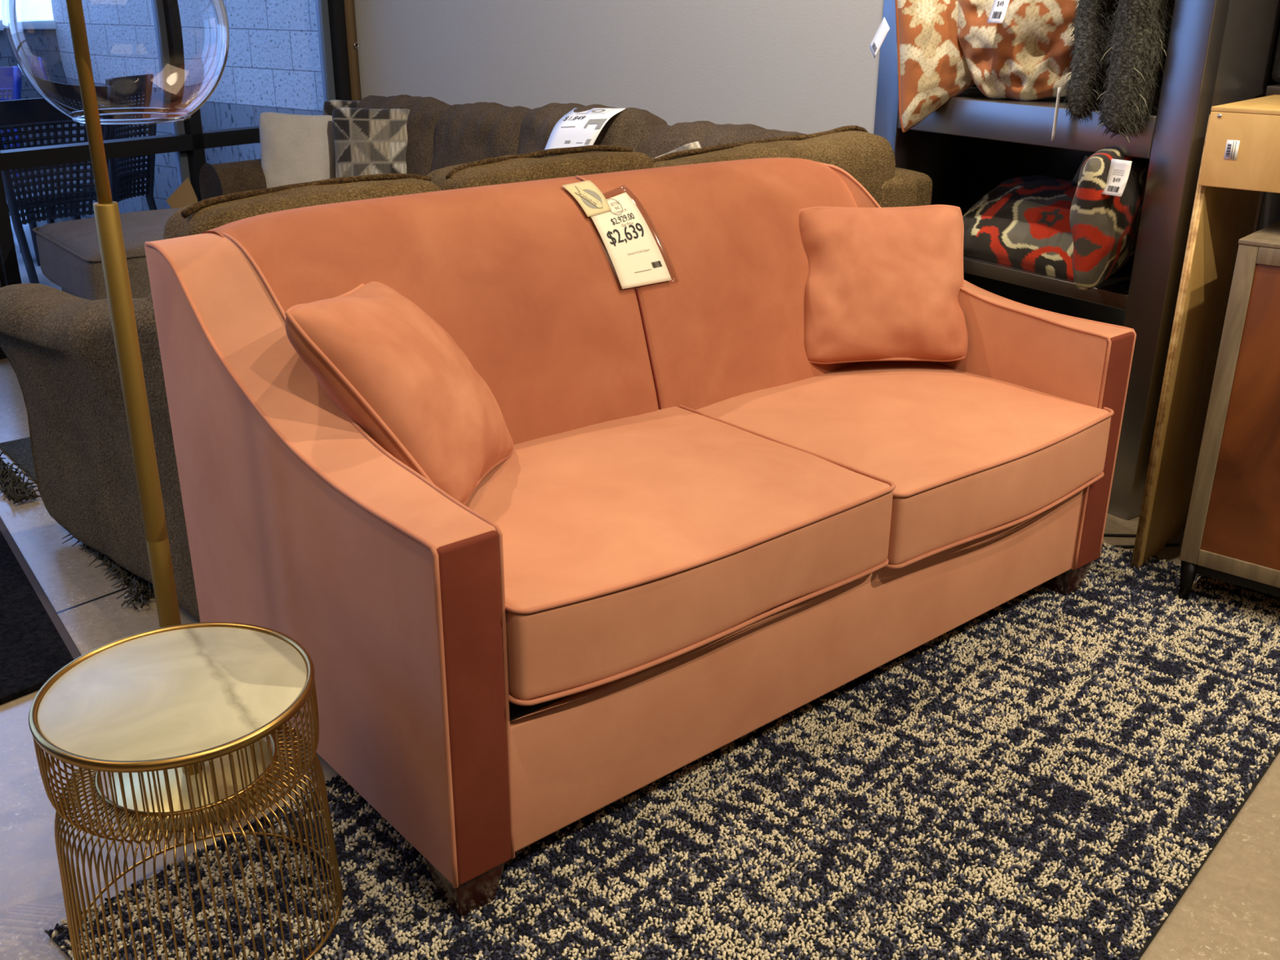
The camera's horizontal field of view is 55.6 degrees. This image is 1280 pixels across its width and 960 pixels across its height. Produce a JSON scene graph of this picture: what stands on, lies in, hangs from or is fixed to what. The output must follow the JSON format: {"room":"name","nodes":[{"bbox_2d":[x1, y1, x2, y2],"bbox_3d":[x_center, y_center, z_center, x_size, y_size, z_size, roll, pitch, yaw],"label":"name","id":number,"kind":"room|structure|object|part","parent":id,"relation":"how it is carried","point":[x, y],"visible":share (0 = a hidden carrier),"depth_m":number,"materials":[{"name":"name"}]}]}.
{"room":"store","nodes":[
{"label":"store","id":0,"kind":"room"},
{"bbox_2d":[354,0,884,134],"bbox_3d":[2.329,-1.596,3.319,9.120,3.200,0.160,15,26,32],"label":"wall","id":1,"kind":"structure","parent":0,"point":[806,67],"depth_m":4.91,"materials":[{"name":"grey paint"}]},
{"bbox_2d":[343,0,361,101],"bbox_3d":[-1.386,-2.537,5.603,0.080,3.200,0.040,15,26,32],"label":"trim","id":2,"kind":"structure","parent":1,"relation":"attached to","point":[349,10],"depth_m":5.77,"materials":[{"name":"brown wood"}]},
{"bbox_2d":[0,358,1279,959],"bbox_3d":[0.618,0.933,1.431,9.220,0.120,8.200,15,26,32],"label":"floor","id":3,"kind":"structure","parent":0,"point":[1230,910],"depth_m":2.08,"materials":[{"name":"tile"}]},
{"bbox_2d":[0,516,81,704],"bbox_3d":[-2.656,0.300,2.769,2.378,0.015,2.900,-17,28,-37],"label":"rug","id":4,"kind":"object","parent":3,"relation":"on","point":[35,643],"visible":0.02,"depth_m":2.69,"materials":[{"name":"grey carpet"}]},
{"bbox_2d":[0,436,155,609],"bbox_3d":[-1.139,-0.054,3.654,1.383,0.037,1.446,-17,28,-37],"label":"shag rug","id":5,"kind":"object","parent":3,"relation":"on","point":[20,451],"visible":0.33,"depth_m":3.42,"materials":[{"name":"black fabric"}]},
{"bbox_2d":[0,0,274,831],"bbox_3d":[-0.792,-0.283,1.959,0.320,1.724,0.444,-3,22,-7],"label":"floor lamp","id":6,"kind":"object","parent":3,"relation":"on","point":[98,63],"visible":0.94,"depth_m":1.80,"materials":[{"name":"gold metal"}]},
{"bbox_3d":[-0.797,-0.706,1.856,0.320,0.292,0.320,-17,28,-37],"label":"glass globe","id":7,"kind":"part","parent":6,"relation":"part of","materials":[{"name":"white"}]},
{"bbox_2d":[0,94,932,622],"bbox_3d":[-0.913,-0.759,4.140,2.666,0.980,3.001,-17,28,-37],"label":"sectional sofa","id":8,"kind":"object","parent":3,"relation":"on","point":[59,345],"visible":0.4,"depth_m":2.95,"materials":[{"name":"fabric"}]},
{"bbox_3d":[-1.188,-0.134,2.817,0.993,0.742,0.263,19,29,39],"label":"arm","id":9,"kind":"part","parent":8,"relation":"part of"},
{"bbox_2d":[35,207,182,300],"bbox_3d":[-1.587,-0.899,4.721,1.269,0.283,0.793,-17,28,-37],"label":"cushion","id":10,"kind":"object","parent":8,"relation":"on","point":[69,252],"depth_m":4.29,"materials":[{"name":"grey fabric"}]},
{"bbox_3d":[-0.116,-0.270,3.135,2.150,0.720,0.145,-16,27,-35],"label":"frame","id":11,"kind":"part","parent":8,"relation":"part of","materials":[{"name":"fabric"}]},
{"bbox_2d":[166,177,197,208],"bbox_3d":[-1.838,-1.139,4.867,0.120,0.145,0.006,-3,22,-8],"label":"throw pillow","id":12,"kind":"object","parent":8,"relation":"on","point":[184,195],"visible":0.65,"depth_m":4.87,"materials":[{"name":"brown fabric"}]},
{"bbox_3d":[-1.533,-1.120,5.369,0.720,0.637,0.208,-20,29,-41],"label":"arm","id":13,"kind":"part","parent":8,"relation":"part of"},
{"bbox_2d":[258,111,335,188],"bbox_3d":[-1.449,-1.361,5.181,0.346,0.398,0.169,-3,22,-10],"label":"throw pillow","id":14,"kind":"object","parent":8,"relation":"on","point":[295,148],"visible":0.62,"depth_m":5.11,"materials":[{"name":"white fabric"}]},
{"bbox_2d":[163,177,442,239],"bbox_3d":[-0.693,-0.449,2.616,0.606,0.368,0.258,-17,28,-37],"label":"cushion","id":15,"kind":"object","parent":8,"relation":"on","point":[199,217],"depth_m":2.47,"materials":[{"name":"fabric"}]},
{"bbox_2d":[323,99,359,115],"bbox_3d":[-1.171,-1.459,5.337,0.407,0.402,0.142,-3,22,-10],"label":"throw pillow","id":16,"kind":"object","parent":8,"relation":"on","point":[329,105],"visible":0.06,"depth_m":5.25,"materials":[{"name":"fabric"}]},
{"bbox_2d":[332,107,409,177],"bbox_3d":[-1.071,-1.355,5.104,0.429,0.397,0.181,-3,22,-8],"label":"throw pillow","id":17,"kind":"object","parent":8,"relation":"on","point":[367,141],"visible":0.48,"depth_m":5.03,"materials":[{"name":"fabric"}]},
{"bbox_2d":[356,94,450,175],"bbox_3d":[-0.989,-1.407,5.235,0.660,0.484,0.341,18,28,37],"label":"cushion","id":18,"kind":"object","parent":8,"relation":"on","point":[427,116],"depth_m":5.01,"materials":[{"name":"fabric"}]},
{"bbox_2d":[430,102,531,172],"bbox_3d":[-0.597,-1.282,4.935,0.604,0.482,0.344,18,28,37],"label":"cushion","id":19,"kind":"object","parent":8,"relation":"on","point":[465,133],"depth_m":4.81,"materials":[{"name":"brown fabric"}]},
{"bbox_2d":[426,151,653,190],"bbox_3d":[-0.235,-0.599,2.945,0.580,0.366,0.258,-17,28,-37],"label":"cushion","id":20,"kind":"object","parent":8,"relation":"on","point":[538,165],"depth_m":2.80,"materials":[{"name":"brown fabric"}]},
{"bbox_2d":[544,107,625,149],"bbox_3d":[-0.196,-1.271,4.418,0.274,0.160,0.165,17,27,36],"label":"price tag","id":21,"kind":"object","parent":8,"relation":"on","point":[573,129],"visible":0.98,"depth_m":4.39,"materials":[{"name":"white paper"}]},
{"bbox_2d":[563,115,586,120],"bbox_3d":[-0.239,-1.314,4.415,0.098,0.022,0.029,17,27,36],"label":"print","id":22,"kind":"object","parent":21,"relation":"attached to","point":[566,117],"depth_m":4.42,"materials":[{"name":"black"}]},
{"bbox_2d":[583,118,607,128],"bbox_3d":[-0.159,-1.270,4.325,0.092,0.036,0.029,17,27,36],"label":"picture","id":23,"kind":"object","parent":21,"relation":"attached to","point":[588,123],"depth_m":4.33,"materials":[{"name":"grey paper"}]},
{"bbox_2d":[517,102,667,154],"bbox_3d":[-0.178,-1.176,4.602,0.692,0.479,0.341,18,27,36],"label":"cushion","id":24,"kind":"object","parent":8,"relation":"on","point":[634,128],"depth_m":4.42,"materials":[{"name":"brown fabric"}]},
{"bbox_2d":[653,141,701,158],"bbox_3d":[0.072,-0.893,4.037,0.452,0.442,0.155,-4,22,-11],"label":"tag","id":25,"kind":"object","parent":8,"relation":"on","point":[695,144],"visible":0.02,"depth_m":3.99,"materials":[{"name":"paper"}]},
{"bbox_2d":[635,120,806,158],"bbox_3d":[0.308,-0.996,4.237,0.834,0.481,0.344,17,27,36],"label":"cushion","id":26,"kind":"object","parent":8,"relation":"on","point":[654,139],"depth_m":4.19,"materials":[{"name":"brown fabric"}]},
{"bbox_2d":[650,130,895,204],"bbox_3d":[0.346,-0.756,3.378,0.934,0.380,0.259,-17,28,-37],"label":"cushion","id":27,"kind":"object","parent":8,"relation":"on","point":[868,157],"depth_m":3.36,"materials":[{"name":"fabric"}]},
{"bbox_3d":[0.698,-0.538,3.794,0.269,0.849,0.301,-17,28,-37],"label":"corner post","id":28,"kind":"part","parent":8,"relation":"part of","materials":[{"name":"brown fabric"}]},
{"bbox_2d":[44,542,1279,959],"bbox_3d":[0.390,0.506,2.321,1.260,0.007,2.470,18,28,38],"label":"area rug","id":29,"kind":"object","parent":3,"relation":"on","point":[1047,775],"visible":0.53,"depth_m":2.07,"materials":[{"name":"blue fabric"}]},
{"bbox_2d":[28,622,342,959],"bbox_3d":[-0.653,0.477,1.782,0.391,0.406,0.391,14,25,30],"label":"side table","id":30,"kind":"object","parent":29,"relation":"on","point":[184,695],"visible":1,"depth_m":1.68,"materials":[{"name":"gold stone"}]},
{"bbox_2d":[144,157,1136,917],"bbox_3d":[0.111,-0.102,2.533,1.801,0.959,1.020,-17,28,-37],"label":"sofa","id":31,"kind":"object","parent":29,"relation":"on","point":[695,531],"visible":0.89,"depth_m":2.18,"materials":[{"name":"fabric"}]},
{"bbox_3d":[-0.547,0.069,2.031,0.105,0.839,0.966,-17,28,-37],"label":"arm","id":32,"kind":"part","parent":31,"relation":"part of","materials":[{"name":"fabric"}]},
{"bbox_2d":[284,281,514,505],"bbox_3d":[-0.393,-0.158,2.091,0.299,0.351,0.438,3,22,7],"label":"throw pillow","id":33,"kind":"object","parent":31,"relation":"on","point":[386,363],"visible":0.91,"depth_m":1.93,"materials":[{"name":"fabric"}]},
{"bbox_3d":[-0.272,0.619,1.896,0.094,0.087,0.094,-17,28,-37],"label":"leg","id":34,"kind":"part","parent":31,"relation":"part of","materials":[{"name":"brown wood"}]},
{"bbox_3d":[-0.237,0.337,1.744,0.101,0.556,0.019,-17,28,-37],"label":"panel","id":35,"kind":"part","parent":31,"relation":"part of","materials":[{"name":"fabric"}]},
{"bbox_3d":[-0.076,-0.225,2.722,1.604,0.863,0.441,-17,28,-37],"label":"backrest","id":36,"kind":"part","parent":31,"relation":"part of","materials":[{"name":"fabric"}]},
{"bbox_2d":[561,180,671,288],"bbox_3d":[-0.042,-0.527,2.597,0.192,0.207,0.172,-17,28,-37],"label":"price tag","id":37,"kind":"object","parent":31,"relation":"on","point":[636,257],"visible":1,"depth_m":2.57,"materials":[{"name":"beige paper"}]},
{"bbox_2d":[606,213,644,245],"bbox_3d":[-0.035,-0.531,2.569,0.100,0.056,0.041,-17,28,-37],"label":"print","id":38,"kind":"object","parent":37,"relation":"attached to","point":[622,228],"depth_m":2.57,"materials":[{"name":"black paper"}]},
{"bbox_2d":[465,406,893,700],"bbox_3d":[-0.051,0.088,2.207,0.845,0.224,0.647,-17,28,-37],"label":"seat cushion","id":39,"kind":"object","parent":31,"relation":"on","point":[640,543],"depth_m":2.03,"materials":[{"name":"fabric"}]},
{"bbox_2d":[799,204,968,364],"bbox_3d":[0.579,-0.468,2.901,0.405,0.350,0.217,-1,22,-5],"label":"throw pillow","id":40,"kind":"object","parent":31,"relation":"on","point":[882,283],"visible":0.99,"depth_m":2.85,"materials":[{"name":"fabric"}]},
{"bbox_2d":[696,360,1111,564],"bbox_3d":[0.557,-0.073,2.697,0.746,0.228,0.654,-17,28,-37],"label":"seat cushion","id":41,"kind":"object","parent":31,"relation":"on","point":[973,453],"depth_m":2.55,"materials":[{"name":"fabric"}]},
{"bbox_3d":[0.740,-0.329,3.050,0.105,0.839,0.966,-17,28,-37],"label":"arm","id":42,"kind":"part","parent":31,"relation":"part of","materials":[{"name":"fabric"}]},
{"bbox_3d":[1.017,0.222,2.916,0.094,0.087,0.094,-17,28,-37],"label":"leg","id":43,"kind":"part","parent":31,"relation":"part of","materials":[{"name":"brown wood"}]},
{"bbox_3d":[1.050,-0.060,2.763,0.101,0.556,0.019,-17,28,-37],"label":"panel","id":44,"kind":"part","parent":31,"relation":"part of","materials":[{"name":"fabric"}]},
{"bbox_2d":[873,0,1279,519],"bbox_3d":[1.224,-1.169,3.442,0.442,2.300,1.085,-14,26,-32],"label":"bookcase","id":45,"kind":"object","parent":3,"relation":"on","point":[1219,52],"visible":0.34,"depth_m":3.23,"materials":[{"name":"brown wood"}]},
{"bbox_3d":[0.788,-1.283,3.719,0.060,2.300,0.100,-14,26,-32],"label":"post","id":46,"kind":"part","parent":45,"relation":"part of","materials":[{"name":"brown wood"}]},
{"bbox_2d":[894,0,974,133],"bbox_3d":[0.911,-1.262,3.537,0.388,0.484,0.169,-4,22,-11],"label":"damask pillow","id":47,"kind":"object","parent":45,"relation":"on","point":[932,67],"visible":0.62,"depth_m":3.47,"materials":[{"name":"brown fabric"}]},
{"bbox_2d":[869,17,889,58],"bbox_3d":[0.709,-1.309,3.596,0.018,0.116,0.096,-14,26,-32],"label":"tag","id":48,"kind":"object","parent":47,"relation":"attached to","point":[883,28],"visible":1,"depth_m":3.60,"materials":[{"name":"white paper"}]},
{"bbox_3d":[0.951,-1.338,3.860,0.380,2.300,0.026,-14,26,-32],"label":"panel","id":49,"kind":"part","parent":45,"relation":"part of","materials":[{"name":"brown wood"}]},
{"bbox_2d":[957,0,1079,101],"bbox_3d":[1.087,-1.272,3.380,0.414,0.414,0.229,11,24,24],"label":"damask pillow","id":50,"kind":"object","parent":45,"relation":"on","point":[1024,57],"visible":0.71,"depth_m":3.35,"materials":[{"name":"fabric"}]},
{"bbox_2d":[986,0,1009,23],"bbox_3d":[0.955,-1.270,3.219,0.027,0.110,0.067,-9,23,-21],"label":"tag","id":51,"kind":"object","parent":50,"relation":"attached to","point":[999,8],"visible":1,"depth_m":3.23,"materials":[{"name":"white paper"}]},
{"bbox_2d":[962,175,1077,279],"bbox_3d":[1.205,-0.765,3.635,0.333,0.252,0.527,-14,26,-31],"label":"embroidered pillow","id":52,"kind":"object","parent":45,"relation":"on","point":[1023,222],"visible":0.62,"depth_m":3.58,"materials":[{"name":"multicoloured fabric"}]},
{"bbox_3d":[1.234,-0.639,3.664,0.385,0.042,1.025,-14,26,-32],"label":"shelf","id":53,"kind":"part","parent":45,"relation":"part of","materials":[{"name":"brown wood"}]},
{"bbox_3d":[1.219,-1.072,3.478,0.427,0.032,1.025,-14,26,-32],"label":"shelf","id":54,"kind":"part","parent":45,"relation":"part of","materials":[{"name":"brown wood"}]},
{"bbox_3d":[1.401,-1.236,3.546,0.012,2.250,1.025,-14,26,-32],"label":"panel","id":55,"kind":"part","parent":45,"relation":"part of","materials":[{"name":"brown wood"}]},
{"bbox_2d":[1061,0,1118,122],"bbox_3d":[1.268,-1.178,3.213,0.360,0.457,0.161,-20,29,-41],"label":"fur pillow","id":56,"kind":"object","parent":45,"relation":"on","point":[1093,20],"visible":0.32,"depth_m":3.12,"materials":[{"name":"grey fur"}]},
{"bbox_2d":[1051,87,1061,141],"bbox_3d":[1.100,-0.967,3.209,0.001,0.135,0.030,13,25,29],"label":"tag","id":57,"kind":"object","parent":56,"relation":"hanging from","point":[1059,88],"visible":1,"depth_m":3.21,"materials":[{"name":"white paper"}]},
{"bbox_2d":[1069,146,1149,289],"bbox_3d":[1.255,-0.718,3.236,0.371,0.392,0.162,-17,28,-37],"label":"embroidered pillow","id":58,"kind":"object","parent":45,"relation":"on","point":[1104,228],"visible":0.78,"depth_m":3.14,"materials":[{"name":"multicoloured fabric"}]},
{"bbox_2d":[1072,155,1088,184],"bbox_3d":[1.181,-0.808,3.211,0.001,0.095,0.084,-14,26,-32],"label":"tag","id":59,"kind":"object","parent":58,"relation":"attached to","point":[1076,177],"visible":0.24,"depth_m":3.23,"materials":[{"name":"paper"}]},
{"bbox_2d":[1101,158,1132,196],"bbox_3d":[1.195,-0.758,3.046,0.023,0.086,0.058,-14,26,-32],"label":"tag","id":60,"kind":"object","parent":58,"relation":"attached to","point":[1119,170],"visible":1,"depth_m":3.05,"materials":[{"name":"white paper"}]},
{"bbox_2d":[1095,0,1174,142],"bbox_3d":[1.324,-1.108,3.093,0.384,0.488,0.185,-17,28,-37],"label":"fur pillow","id":61,"kind":"object","parent":45,"relation":"on","point":[1139,42],"visible":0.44,"depth_m":2.99,"materials":[{"name":"grey fur"}]},
{"bbox_3d":[1.342,-0.979,2.968,0.060,2.300,0.108,-14,26,-32],"label":"post","id":62,"kind":"part","parent":45,"relation":"part of","materials":[{"name":"brown wood"}]},
{"bbox_3d":[1.544,-1.012,3.055,0.380,2.300,0.026,-14,26,-32],"label":"panel","id":63,"kind":"part","parent":45,"relation":"part of","materials":[{"name":"brown wood"}]},
{"bbox_2d":[1103,533,1136,537],"bbox_3d":[1.139,0.143,3.246,0.545,0.007,0.013,2,22,3],"label":"cable","id":64,"kind":"object","parent":3,"relation":"on","point":[1104,535],"visible":0.2,"depth_m":3.23,"materials":[{"name":"black plastic"}]},
{"bbox_2d":[1111,542,1179,548],"bbox_3d":[1.152,0.167,3.186,0.525,0.007,0.034,2,22,3],"label":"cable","id":65,"kind":"object","parent":3,"relation":"on","point":[1172,544],"visible":0.3,"depth_m":3.17,"materials":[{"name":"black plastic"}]},
{"bbox_2d":[1130,94,1279,568],"bbox_3d":[1.780,-0.223,2.678,1.060,1.118,0.483,18,28,37],"label":"stand","id":66,"kind":"object","parent":3,"relation":"on","point":[1240,161],"visible":0.89,"depth_m":2.89,"materials":[{"name":"brown wood"}]},
{"bbox_3d":[1.392,-0.346,3.003,0.019,1.100,0.460,18,28,37],"label":"panel","id":67,"kind":"part","parent":66,"relation":"part of","materials":[{"name":"brown wood"}]},
{"bbox_3d":[1.632,-0.597,2.342,1.042,0.157,0.019,18,28,37],"label":"rail","id":68,"kind":"part","parent":66,"relation":"part of","materials":[{"name":"brown wood"}]},
{"bbox_3d":[1.783,-0.738,2.474,1.042,0.009,0.481,18,28,37],"label":"panel","id":69,"kind":"part","parent":66,"relation":"part of","materials":[{"name":"brown wood"}]},
{"bbox_2d":[1178,221,1279,599],"bbox_3d":[1.749,-0.052,2.588,0.934,0.858,0.405,18,28,37],"label":"base cabinet","id":70,"kind":"object","parent":3,"relation":"on","point":[1232,533],"visible":1,"depth_m":2.69,"materials":[{"name":"brown wood"}]},
{"bbox_3d":[1.292,0.237,2.868,0.034,0.108,0.034,18,28,37],"label":"leg","id":71,"kind":"part","parent":70,"relation":"part of","materials":[{"name":"black wood"}]},
{"bbox_3d":[1.622,0.283,2.560,0.856,0.039,0.014,18,28,37],"label":"rail","id":72,"kind":"part","parent":70,"relation":"part of","materials":[{"name":"brown wood"}]},
{"bbox_3d":[1.462,-0.097,2.562,0.428,0.665,0.007,18,28,37],"label":"door panel","id":73,"kind":"part","parent":70,"relation":"part of","materials":[{"name":"brown wood"}]},
{"bbox_3d":[1.627,-0.369,2.300,0.856,0.035,0.014,18,28,37],"label":"rail","id":74,"kind":"part","parent":70,"relation":"part of","materials":[{"name":"brown wood"}]},
{"bbox_2d":[1253,84,1279,232],"bbox_3d":[2.059,-0.366,3.019,1.050,1.135,0.360,18,28,37],"label":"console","id":75,"kind":"object","parent":3,"relation":"on","point":[1268,213],"visible":0.13,"depth_m":3.14,"materials":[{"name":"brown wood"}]},
{"bbox_3d":[1.676,-0.475,3.330,0.030,1.100,0.300,18,28,37],"label":"leg","id":76,"kind":"part","parent":75,"relation":"part of","materials":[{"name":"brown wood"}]},
{"bbox_2d":[1271,30,1279,83],"bbox_3d":[1.867,-1.112,2.904,0.569,0.346,0.254,18,28,37],"label":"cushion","id":77,"kind":"object","parent":75,"relation":"on","point":[1276,68],"visible":1,"depth_m":3.03,"materials":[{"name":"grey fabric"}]},
{"label":"outside","id":78,"kind":"structure","parent":0,"visible":0},
{"bbox_2d":[12,233,62,290],"bbox_3d":[-10.820,-0.614,5.090,13.880,0.120,15.200,15,26,32],"label":"ground","id":79,"kind":"structure","parent":78,"point":[42,279],"depth_m":6.16,"materials":[{"name":"concrete"}]},
{"bbox_2d":[0,66,22,253],"bbox_3d":[-3.660,-1.680,6.437,0.582,0.968,0.660,15,26,32],"label":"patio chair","id":80,"kind":"object","parent":79,"relation":"on","point":[11,77],"visible":0.25,"depth_m":6.36,"materials":[{"name":"blue"}]},
{"bbox_3d":[-3.466,-2.020,6.157,0.090,0.119,0.660,15,26,32],"label":"rail","id":81,"kind":"part","parent":80,"relation":"part of","materials":[{"name":"blue"}]},
{"bbox_3d":[-3.334,-1.710,6.516,0.159,0.967,0.116,-17,28,-37],"label":"leg","id":82,"kind":"part","parent":80,"relation":"part of","materials":[{"name":"blue"}]},
{"bbox_2d":[0,30,74,221],"bbox_3d":[-4.608,-1.595,5.989,0.200,1.120,4.000,15,26,32],"label":"wall","id":83,"kind":"structure","parent":79,"relation":"on","point":[6,60],"depth_m":7.09,"materials":[{"name":"concrete"}]},
{"bbox_2d":[0,18,4,30],"bbox_3d":[-4.612,-2.143,5.777,0.280,0.055,4.000,15,26,32],"label":"trim","id":84,"kind":"structure","parent":83,"relation":"on","point":[1,20],"depth_m":6.88,"materials":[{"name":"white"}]},
{"bbox_2d":[9,204,72,257],"bbox_3d":[-3.151,-1.349,6.389,0.310,0.412,0.259,-17,28,-37],"label":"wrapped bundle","id":85,"kind":"object","parent":79,"relation":"on","point":[26,227],"visible":0.15,"depth_m":6.29,"materials":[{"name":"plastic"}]},
{"bbox_2d":[0,97,111,283],"bbox_3d":[-2.854,-1.350,5.725,0.582,0.892,0.620,15,26,32],"label":"patio chair","id":86,"kind":"object","parent":79,"relation":"on","point":[25,113],"visible":0.72,"depth_m":5.54,"materials":[{"name":"black paint"}]},
{"bbox_3d":[-2.789,-1.229,5.422,0.082,0.891,0.160,-4,22,-11],"label":"leg","id":87,"kind":"part","parent":86,"relation":"part of","materials":[{"name":"black paint"}]},
{"bbox_3d":[-2.660,-1.654,5.459,0.090,0.120,0.620,15,26,32],"label":"rail","id":88,"kind":"part","parent":86,"relation":"part of","materials":[{"name":"black metal"}]},
{"bbox_3d":[-2.956,-1.258,6.107,0.036,0.431,0.045,-3,22,-10],"label":"leg","id":89,"kind":"part","parent":86,"relation":"part of","materials":[{"name":"black paint"}]},
{"bbox_3d":[-2.908,-1.343,5.768,0.450,0.040,0.470,15,26,32],"label":"seat","id":90,"kind":"part","parent":86,"relation":"part of","materials":[{"name":"black paint"}]},
{"bbox_3d":[-2.525,-1.367,5.773,0.165,0.892,0.078,-3,22,-8],"label":"leg","id":91,"kind":"part","parent":86,"relation":"part of","materials":[{"name":"black paint"}]},
{"bbox_2d":[17,123,157,266],"bbox_3d":[-2.837,-1.597,6.324,0.582,0.906,0.504,3,22,6],"label":"patio chair","id":92,"kind":"object","parent":79,"relation":"on","point":[122,175],"visible":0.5,"depth_m":6.33,"materials":[{"name":"black paint"}]},
{"bbox_3d":[-3.128,-1.317,6.252,0.045,0.431,0.037,-17,28,-37],"label":"leg","id":93,"kind":"part","parent":92,"relation":"part of","materials":[{"name":"black paint"}]},
{"bbox_3d":[-3.078,-1.468,6.630,0.032,0.431,0.050,-17,28,-37],"label":"leg","id":94,"kind":"part","parent":92,"relation":"part of","materials":[{"name":"black paint"}]},
{"bbox_3d":[-2.903,-1.573,6.343,0.450,0.040,0.470,3,22,6],"label":"seat","id":95,"kind":"part","parent":92,"relation":"part of","materials":[{"name":"black paint"}]},
{"bbox_3d":[-2.633,-1.512,6.114,0.142,0.906,0.057,15,26,31],"label":"leg","id":96,"kind":"part","parent":92,"relation":"part of","materials":[{"name":"black paint"}]},
{"bbox_3d":[-2.584,-1.659,6.484,0.142,0.906,0.055,-7,23,-19],"label":"leg","id":97,"kind":"part","parent":92,"relation":"part of","materials":[{"name":"black paint"}]},
{"bbox_2d":[58,0,324,218],"bbox_3d":[-2.431,-3.029,6.276,2.420,3.600,0.206,15,26,32],"label":"wall","id":98,"kind":"structure","parent":79,"relation":"on","point":[273,59],"depth_m":6.14,"materials":[{"name":"concrete"}]},
{"bbox_3d":[-3.414,-2.772,2.447,6.758,0.450,1.881,-17,28,-37],"label":"wall","id":99,"kind":"structure","parent":0,"visible":0},
{"bbox_2d":[0,281,7,359],"bbox_3d":[-2.718,-1.650,3.965,0.100,2.750,0.872,15,26,32],"label":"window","id":100,"kind":"structure","parent":99,"relation":"in","point":[2,356],"depth_m":4.72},
{"bbox_3d":[-2.718,-1.650,3.965,0.100,2.750,0.872,15,26,32],"label":"frame","id":101,"kind":"part","parent":100,"relation":"part of","materials":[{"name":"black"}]},
{"bbox_2d":[0,120,193,287],"bbox_3d":[-2.210,-1.916,4.641,0.100,2.750,0.903,15,26,32],"label":"window","id":102,"kind":"structure","parent":99,"relation":"in","point":[179,142],"depth_m":4.75,"materials":[{"name":"black metal"}]},
{"bbox_2d":[183,0,351,201],"bbox_3d":[-1.689,-2.189,5.335,0.100,2.750,0.915,15,26,32],"label":"window","id":103,"kind":"structure","parent":99,"relation":"in","point":[331,15],"depth_m":5.67,"materials":[{"name":"black metal"}]}
]}

